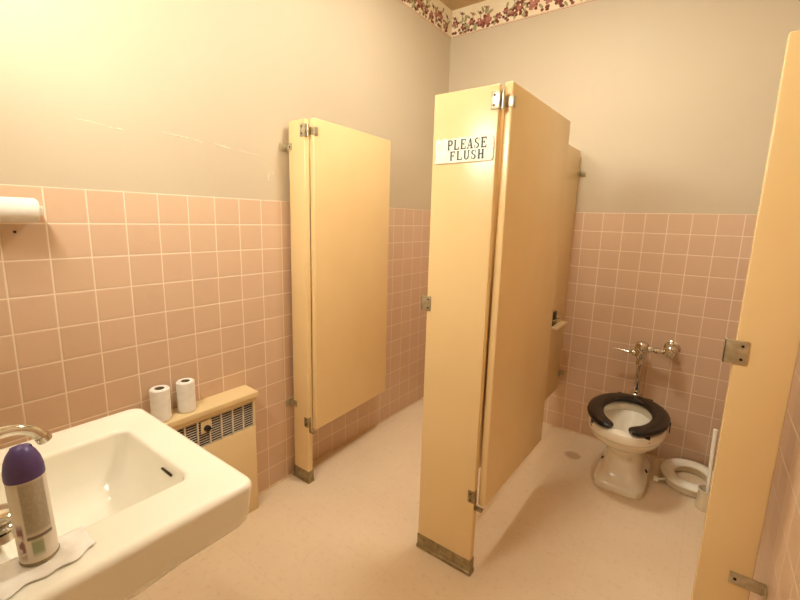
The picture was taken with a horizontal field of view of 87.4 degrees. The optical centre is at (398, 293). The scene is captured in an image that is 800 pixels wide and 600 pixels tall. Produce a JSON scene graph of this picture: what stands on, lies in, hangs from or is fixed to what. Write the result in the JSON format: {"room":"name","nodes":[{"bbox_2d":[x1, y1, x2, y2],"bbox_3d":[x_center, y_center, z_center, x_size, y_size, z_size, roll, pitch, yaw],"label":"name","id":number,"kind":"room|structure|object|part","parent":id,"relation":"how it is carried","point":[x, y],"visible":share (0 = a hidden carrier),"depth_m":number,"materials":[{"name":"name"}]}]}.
{"room":"public restroom","nodes":[
{"label":"public restroom","id":0,"kind":"room"},
{"bbox_2d":[0,0,451,492],"bbox_3d":[-0.547,-0.415,2.045,0.100,2.780,3.019,9,12,36],"label":"wall","id":1,"kind":"structure","parent":0,"point":[147,135],"depth_m":1.60,"materials":[{"name":"beige paint"}]},
{"bbox_2d":[0,197,42,221],"bbox_3d":[-1.137,-0.225,1.108,0.094,0.068,0.310,9,12,36],"label":"light fixture","id":2,"kind":"object","parent":1,"relation":"attached to","point":[12,209],"visible":1,"depth_m":1.16,"materials":[{"name":"white plastic"}]},
{"bbox_2d":[258,397,423,494],"bbox_3d":[-0.540,0.956,2.256,0.006,0.008,2.819,9,12,36],"label":"baseboard","id":3,"kind":"structure","parent":1,"relation":"attached to","point":[422,397],"depth_m":2.52,"materials":[{"name":"tile"}]},
{"bbox_2d":[397,0,451,38],"bbox_3d":[-0.475,-1.691,1.792,0.003,0.177,2.819,9,12,36],"label":"trim","id":4,"kind":"structure","parent":1,"relation":"attached to","point":[436,13],"depth_m":2.73,"materials":[{"name":"paper"}]},
{"bbox_2d":[131,399,706,599],"bbox_3d":[0.200,1.123,1.726,2.055,0.100,3.019,9,12,36],"label":"floor","id":5,"kind":"structure","parent":0,"point":[549,532],"depth_m":1.80,"materials":[{"name":"beige plastic"}]},
{"bbox_2d":[163,385,258,513],"bbox_3d":[-0.914,0.765,1.616,0.104,0.587,0.816,9,12,36],"label":"radiator cover","id":6,"kind":"object","parent":5,"relation":"on","point":[223,424],"visible":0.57,"depth_m":1.79,"materials":[{"name":"metal"}]},
{"bbox_2d":[149,385,171,421],"bbox_3d":[-0.895,0.414,1.573,0.068,0.124,0.068,9,12,36],"label":"toilet roll","id":7,"kind":"object","parent":6,"relation":"on","point":[160,398],"visible":0.86,"depth_m":1.55,"materials":[{"name":"white paper"}]},
{"bbox_2d":[176,378,195,412],"bbox_3d":[-0.840,0.403,1.653,0.066,0.122,0.066,9,12,36],"label":"toilet roll","id":8,"kind":"object","parent":6,"relation":"on","point":[185,387],"visible":1,"depth_m":1.63,"materials":[{"name":"white paper"}]},
{"bbox_3d":[-0.780,0.540,1.696,0.003,0.053,0.046,9,12,36],"label":"control plate","id":9,"kind":"part","parent":6,"relation":"part of","materials":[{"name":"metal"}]},
{"bbox_3d":[-0.771,0.548,1.692,0.018,0.026,0.026,9,12,36],"label":"control knob","id":10,"kind":"part","parent":6,"relation":"part of","materials":[{"name":"black plastic"}]},
{"bbox_3d":[-0.908,0.490,1.568,0.100,0.029,0.816,9,12,36],"label":"lid","id":11,"kind":"part","parent":6,"relation":"part of","materials":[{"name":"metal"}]},
{"bbox_2d":[176,401,254,446],"bbox_3d":[-0.871,0.584,1.587,0.008,0.116,0.737,9,12,36],"label":"grille","id":12,"kind":"object","parent":6,"relation":"attached to","point":[226,424],"depth_m":1.76,"materials":[{"name":"beige metal"}]},
{"bbox_2d":[280,119,315,483],"bbox_3d":[-0.480,0.098,2.028,0.156,1.778,0.069,9,12,36],"label":"pilaster","id":13,"kind":"object","parent":5,"relation":"on","point":[298,145],"visible":1,"depth_m":2.01,"materials":[{"name":"metal"}]},
{"bbox_3d":[-0.474,0.093,2.041,0.108,1.772,0.030,9,12,36],"label":"panel","id":14,"kind":"part","parent":13,"relation":"part of","materials":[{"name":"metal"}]},
{"bbox_3d":[-0.420,-0.724,1.856,0.043,0.054,0.017,3,10,6],"label":"hinge plate","id":15,"kind":"part","parent":13,"relation":"part of","materials":[{"name":"metal"}]},
{"bbox_3d":[-0.446,0.663,2.106,0.052,0.080,0.034,9,12,36],"label":"hinge plate","id":16,"kind":"part","parent":13,"relation":"part of","materials":[{"name":"metal"}]},
{"bbox_2d":[309,117,390,429],"bbox_3d":[-0.253,-0.086,2.253,0.058,1.500,0.612,8,12,32],"label":"door","id":17,"kind":"structure","parent":13,"relation":"attached to","point":[350,168],"depth_m":2.18,"materials":[{"name":"metal"}]},
{"bbox_2d":[416,84,505,576],"bbox_3d":[0.209,0.202,1.543,0.290,1.778,0.042,9,12,36],"label":"pilaster","id":18,"kind":"object","parent":5,"relation":"on","point":[456,303],"visible":1,"depth_m":1.51,"materials":[{"name":"metal"}]},
{"bbox_2d":[435,134,494,164],"bbox_3d":[0.216,-0.484,1.408,0.221,0.086,0.005,9,12,36],"label":"sign","id":19,"kind":"object","parent":18,"relation":"attached to","point":[476,148],"visible":1,"depth_m":1.40,"materials":[{"name":"white paper"}]},
{"bbox_3d":[0.289,0.777,1.572,0.052,0.080,0.034,9,12,36],"label":"hinge plate","id":20,"kind":"part","parent":18,"relation":"part of","materials":[{"name":"metal"}]},
{"bbox_3d":[0.314,-0.610,1.322,0.043,0.054,0.017,3,10,6],"label":"hinge plate","id":21,"kind":"part","parent":18,"relation":"part of","materials":[{"name":"metal"}]},
{"bbox_2d":[478,81,569,506],"bbox_3d":[0.514,0.028,1.713,0.058,1.503,0.640,9,12,36],"label":"door","id":22,"kind":"structure","parent":18,"relation":"attached to","point":[535,137],"depth_m":1.60,"materials":[{"name":"metal"}]},
{"bbox_2d":[587,392,670,499],"bbox_3d":[1.196,0.799,2.215,0.374,0.421,0.576,9,12,36],"label":"toilet","id":23,"kind":"object","parent":5,"relation":"on","point":[631,426],"visible":1,"depth_m":2.15,"materials":[{"name":"ceramic"}]},
{"bbox_3d":[1.181,0.610,2.157,0.370,0.030,0.493,9,12,36],"label":"seat","id":24,"kind":"part","parent":23,"relation":"part of","materials":[{"name":"black plastic"}]},
{"bbox_2d":[653,458,712,497],"bbox_3d":[1.556,0.982,2.248,0.303,0.054,0.318,9,12,36],"label":"seat","id":25,"kind":"object","parent":5,"relation":"on","point":[668,467],"visible":0.66,"depth_m":2.25,"materials":[{"name":"white plastic"}]},
{"bbox_3d":[1.387,0.987,2.231,0.074,0.028,0.031,0,10,-9],"label":"hinge knob","id":26,"kind":"part","parent":25,"relation":"part of","materials":[{"name":"white plastic"}]},
{"bbox_2d":[694,429,717,512],"bbox_3d":[1.502,0.857,2.011,0.088,0.393,0.088,-2,11,-18],"label":"toilet brush","id":27,"kind":"object","parent":5,"relation":"on","point":[701,502],"visible":0.77,"depth_m":2.02,"materials":[{"name":"plastic"}]},
{"bbox_3d":[1.513,0.844,2.031,0.020,0.374,0.064,7,11,29],"label":"handle","id":28,"kind":"part","parent":27,"relation":"part of","materials":[{"name":"white plastic"}]},
{"bbox_2d":[691,30,799,599],"bbox_3d":[0.881,0.309,1.038,0.162,1.778,0.069,9,12,36],"label":"pilaster","id":29,"kind":"object","parent":5,"relation":"on","point":[763,354],"visible":1,"depth_m":1.02,"materials":[{"name":"metal"}]},
{"bbox_2d":[440,0,485,10],"bbox_3d":[0.275,-1.712,1.224,2.055,0.100,3.019,9,12,36],"label":"ceiling","id":30,"kind":"structure","parent":0,"point":[451,4],"depth_m":2.79,"materials":[{"name":"paint"}]},
{"bbox_2d":[448,0,799,468],"bbox_3d":[1.107,-0.476,2.632,1.863,2.780,0.100,9,12,36],"label":"wall","id":31,"kind":"structure","parent":0,"point":[669,106],"depth_m":2.33,"materials":[{"name":"beige paint"}]},
{"bbox_2d":[451,0,595,38],"bbox_3d":[1.113,-1.751,2.368,1.855,0.177,0.002,9,12,36],"label":"trim","id":32,"kind":"structure","parent":31,"relation":"attached to","point":[487,14],"depth_m":2.71,"materials":[{"name":"paper"}]},
{"bbox_2d":[479,109,585,467],"bbox_3d":[0.662,-0.027,2.080,0.060,1.492,1.417,9,12,36],"label":"partition panel","id":33,"kind":"object","parent":31,"relation":"attached to","point":[573,171],"visible":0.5,"depth_m":2.47,"materials":[{"name":"metal"}]},
{"bbox_2d":[551,311,567,330],"bbox_3d":[0.962,0.152,2.501,0.040,0.098,0.220,9,12,36],"label":"toilet paper holder","id":34,"kind":"object","parent":33,"relation":"attached to","point":[555,326],"visible":0.84,"depth_m":2.47,"materials":[{"name":"ceramic"}]},
{"bbox_3d":[0.918,0.149,2.471,0.005,0.084,0.080,9,12,36],"label":"plate","id":35,"kind":"part","parent":34,"relation":"part of","materials":[{"name":"silver metal"}]},
{"bbox_2d":[543,422,666,459],"bbox_3d":[1.040,0.895,2.832,1.843,0.008,0.006,9,12,36],"label":"baseboard","id":36,"kind":"structure","parent":31,"relation":"attached to","point":[543,422],"depth_m":2.72,"materials":[{"name":"tile"}]},
{"bbox_2d":[613,341,680,396],"bbox_3d":[1.403,0.424,2.401,0.320,0.328,0.138,9,12,36],"label":"valve","id":37,"kind":"object","parent":31,"relation":"attached to","point":[671,349],"visible":0.98,"depth_m":2.36,"materials":[{"name":"silver metal"}]},
{"bbox_3d":[1.310,0.334,2.425,0.121,0.036,0.036,9,12,36],"label":"lever","id":38,"kind":"part","parent":37,"relation":"part of","materials":[{"name":"silver metal"}]},
{"bbox_2d":[749,345,799,599],"bbox_3d":[1.022,-0.172,0.904,0.100,2.780,3.019,9,12,36],"label":"wall","id":39,"kind":"structure","parent":0,"point":[777,566],"depth_m":1.02,"materials":[{"name":"pink tile"}]},
{"bbox_3d":[-0.633,-0.112,0.317,1.863,2.780,0.100,9,12,36],"label":"wall","id":40,"kind":"structure","parent":0,"visible":0},
{"bbox_2d":[0,409,251,599],"bbox_3d":[-0.645,0.570,0.815,0.526,0.417,0.504,9,12,36],"label":"sink","id":41,"kind":"object","parent":40,"relation":"attached to","point":[151,498],"visible":0.8,"depth_m":0.82,"materials":[{"name":"white ceramic"}]},
{"bbox_2d":[0,424,51,545],"bbox_3d":[-0.686,0.303,0.705,0.260,0.147,0.172,9,12,36],"label":"faucet","id":42,"kind":"object","parent":41,"relation":"on","point":[40,436],"visible":0.91,"depth_m":0.71,"materials":[{"name":"silver metal"}]},
{"bbox_3d":[-0.613,0.353,0.640,0.054,0.049,0.054,9,12,36],"label":"handle","id":43,"kind":"part","parent":42,"relation":"part of","materials":[{"name":"silver metal"}]},
{"bbox_3d":[-0.690,0.296,0.707,0.044,0.134,0.172,9,12,36],"label":"spout","id":44,"kind":"part","parent":42,"relation":"part of","materials":[{"name":"silver metal"}]},
{"bbox_2d":[0,526,95,599],"bbox_3d":[-0.521,0.394,0.619,0.084,0.003,0.115,9,12,36],"label":"tissue","id":45,"kind":"object","parent":41,"relation":"on","point":[73,544],"visible":0.92,"depth_m":0.61,"materials":[{"name":"white paper"}]},
{"bbox_2d":[1,443,59,566],"bbox_3d":[-0.538,0.304,0.612,0.053,0.178,0.047,1,10,-1],"label":"spray can","id":46,"kind":"object","parent":45,"relation":"on","point":[24,478],"visible":1,"depth_m":0.60,"materials":[{"name":"metal"}]}
]}

